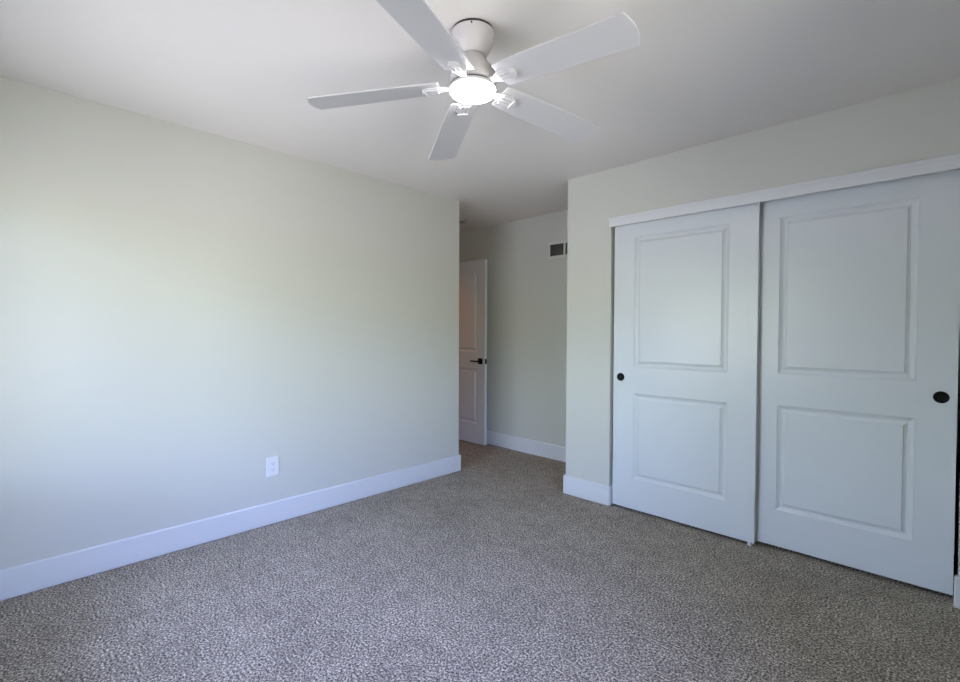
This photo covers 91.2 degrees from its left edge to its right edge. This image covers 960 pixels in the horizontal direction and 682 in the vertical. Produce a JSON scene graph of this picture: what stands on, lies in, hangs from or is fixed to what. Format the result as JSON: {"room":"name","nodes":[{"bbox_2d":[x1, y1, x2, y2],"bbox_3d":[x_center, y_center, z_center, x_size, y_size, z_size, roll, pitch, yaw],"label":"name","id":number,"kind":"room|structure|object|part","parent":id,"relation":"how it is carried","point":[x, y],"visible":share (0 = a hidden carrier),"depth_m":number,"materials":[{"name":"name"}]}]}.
{"room":"empty bedroom","nodes":[
{"label":"empty bedroom","id":0,"kind":"room"},
{"bbox_2d":[0,76,458,569],"bbox_3d":[-1.459,-0.020,3.057,0.120,2.440,3.487,1,2,45],"label":"wall","id":1,"kind":"structure","parent":0,"point":[183,309],"depth_m":2.74,"materials":[{"name":"paint"}]},
{"bbox_2d":[0,455,460,600],"bbox_3d":[-1.783,1.117,3.494,1.191,0.146,3.384,1,2,45],"label":"baseboard","id":2,"kind":"structure","parent":1,"relation":"attached to","point":[26,578],"depth_m":2.76,"materials":[{"name":"paint"}]},
{"bbox_2d":[266,456,278,476],"bbox_3d":[-1.360,0.823,3.085,0.010,0.126,0.082,1,2,45],"label":"wall outlet","id":3,"kind":"object","parent":1,"relation":"attached to","point":[272,463],"visible":1,"depth_m":3.08,"materials":[{"name":"white plastic"}]},
{"bbox_2d":[0,439,959,681],"bbox_3d":[-0.425,1.225,3.257,6.300,0.050,5.195,1,2,45],"label":"floor","id":4,"kind":"structure","parent":0,"point":[486,570],"depth_m":2.17,"materials":[{"name":"grey carpet"}]},
{"bbox_2d":[0,0,959,232],"bbox_3d":[-0.416,-1.290,3.205,6.300,0.100,5.195,1,2,45],"label":"ceiling","id":5,"kind":"structure","parent":0,"point":[700,72],"depth_m":2.12,"materials":[{"name":"paint"}]},
{"bbox_2d":[459,218,465,223],"bbox_3d":[-0.205,-1.256,4.920,0.124,0.036,0.124,1,2,45],"label":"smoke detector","id":6,"kind":"object","parent":5,"relation":"attached to","point":[461,220],"visible":0.6,"depth_m":4.88,"materials":[{"name":"plastic"}]},
{"bbox_2d":[307,0,639,159],"bbox_3d":[0.006,-1.066,1.831,1.229,0.288,1.245,1,2,45],"label":"ceiling fan","id":7,"kind":"object","parent":5,"relation":"hanging from","point":[464,52],"visible":1,"depth_m":1.76,"materials":[{"name":"white"}]},
{"bbox_3d":[-0.417,-0.969,1.861,0.520,0.007,0.147,-6,11,3],"label":"blade","id":8,"kind":"part","parent":7,"relation":"part of","materials":[{"name":"white wood"}]},
{"bbox_3d":[-0.164,-0.972,1.479,0.146,0.006,0.520,10,9,19],"label":"blade","id":9,"kind":"part","parent":7,"relation":"part of","materials":[{"name":"white wood"}]},
{"bbox_3d":[-0.168,-0.982,1.852,0.126,0.016,0.060,-6,11,3],"label":"blade arm","id":10,"kind":"part","parent":7,"relation":"part of"},
{"bbox_3d":[-0.133,-0.974,2.219,0.146,0.006,0.520,-12,-2,-16],"label":"blade","id":11,"kind":"part","parent":7,"relation":"part of","materials":[{"name":"white wood"}]},
{"bbox_3d":[-0.078,-0.983,1.714,0.060,0.016,0.126,10,9,19],"label":"blade arm","id":12,"kind":"part","parent":7,"relation":"part of"},
{"bbox_3d":[-0.064,-0.984,1.979,0.060,0.016,0.126,-12,-2,-16],"label":"blade arm","id":13,"kind":"part","parent":7,"relation":"part of"},
{"bbox_3d":[0.081,-0.986,1.756,0.126,0.016,0.060,5,-7,38],"label":"blade arm","id":14,"kind":"part","parent":7,"relation":"part of"},
{"bbox_3d":[0.089,-0.986,1.920,0.126,0.016,0.060,5,-14,-34],"label":"blade arm","id":15,"kind":"part","parent":7,"relation":"part of"},
{"bbox_3d":[0.296,-0.980,2.060,0.520,0.007,0.147,5,-14,-34],"label":"blade","id":16,"kind":"part","parent":7,"relation":"part of","materials":[{"name":"white wood"}]},
{"bbox_3d":[0.278,-0.979,1.602,0.520,0.006,0.146,5,-7,38],"label":"blade","id":17,"kind":"part","parent":7,"relation":"part of","materials":[{"name":"white wood"}]},
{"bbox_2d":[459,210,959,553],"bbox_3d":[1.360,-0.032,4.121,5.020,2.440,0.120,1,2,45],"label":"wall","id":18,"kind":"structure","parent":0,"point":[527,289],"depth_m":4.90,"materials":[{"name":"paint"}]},
{"bbox_2d":[487,431,565,461],"bbox_3d":[0.400,1.094,4.994,2.187,0.146,0.017,1,2,45],"label":"baseboard","id":19,"kind":"structure","parent":18,"relation":"attached to","point":[542,449],"depth_m":4.89,"materials":[{"name":"paint"}]},
{"bbox_2d":[548,240,566,258],"bbox_3d":[0.818,-0.893,4.550,0.390,0.164,0.010,1,2,45],"label":"air vent","id":20,"kind":"object","parent":18,"relation":"in","point":[558,249],"visible":0.57,"depth_m":4.61,"materials":[{"name":"grey metal"}]},
{"bbox_2d":[566,76,959,576],"bbox_3d":[1.627,-0.004,2.811,2.556,2.440,0.120,1,2,45],"label":"wall","id":21,"kind":"structure","parent":0,"point":[920,123],"depth_m":2.99,"materials":[{"name":"paint"}]},
{"bbox_2d":[563,474,612,505],"bbox_3d":[1.054,1.120,3.812,0.405,0.146,0.744,1,2,45],"label":"baseboard","id":22,"kind":"structure","parent":21,"relation":"attached to","point":[584,489],"depth_m":3.53,"materials":[{"name":"paint"}]},
{"bbox_2d":[608,153,959,227],"bbox_3d":[1.590,-0.835,2.733,1.858,0.068,0.023,1,2,45],"label":"trim","id":23,"kind":"structure","parent":21,"relation":"attached to","point":[950,162],"depth_m":2.55,"materials":[{"name":"paint"}]},
{"bbox_2d":[953,575,959,608],"bbox_3d":[2.344,1.161,2.037,0.410,0.146,0.032,1,2,45],"label":"baseboard","id":24,"kind":"structure","parent":21,"relation":"attached to","point":[956,578],"depth_m":2.16,"materials":[{"name":"paint"}]},
{"bbox_3d":[1.624,-0.837,2.803,1.782,0.013,0.100,1,2,45],"label":"track","id":25,"kind":"object","parent":21,"relation":"attached to","visible":0},
{"bbox_2d":[612,202,760,543],"bbox_3d":[1.308,0.180,3.097,0.923,2.023,0.038,1,2,45],"label":"door","id":26,"kind":"structure","parent":25,"relation":"hanging from","point":[687,287],"depth_m":3.03,"materials":[{"name":"paint"}]},
{"bbox_3d":[1.008,0.257,3.371,0.058,0.058,0.003,1,2,45],"label":"finger pull","id":27,"kind":"part","parent":26,"relation":"part of","materials":[{"name":"black metal"}]},
{"bbox_2d":[756,169,959,595],"bbox_3d":[1.938,0.192,2.538,0.900,2.018,0.038,1,2,45],"label":"door","id":28,"kind":"structure","parent":25,"relation":"hanging from","point":[859,302],"depth_m":2.45,"materials":[{"name":"paint"}]},
{"bbox_3d":[2.206,0.269,2.249,0.058,0.058,0.003,1,2,45],"label":"finger pull","id":29,"kind":"part","parent":28,"relation":"part of","materials":[{"name":"black metal"}]},
{"bbox_3d":[-0.796,-0.067,5.425,0.120,2.440,1.055,1,2,45],"label":"wall","id":30,"kind":"structure","parent":0,"visible":0},
{"bbox_2d":[459,259,486,444],"bbox_3d":[-0.195,0.120,5.423,0.748,2.046,0.139,1,2,45],"label":"door","id":31,"kind":"structure","parent":30,"relation":"in","point":[472,274],"depth_m":5.29,"materials":[{"name":"paint"}]}
]}

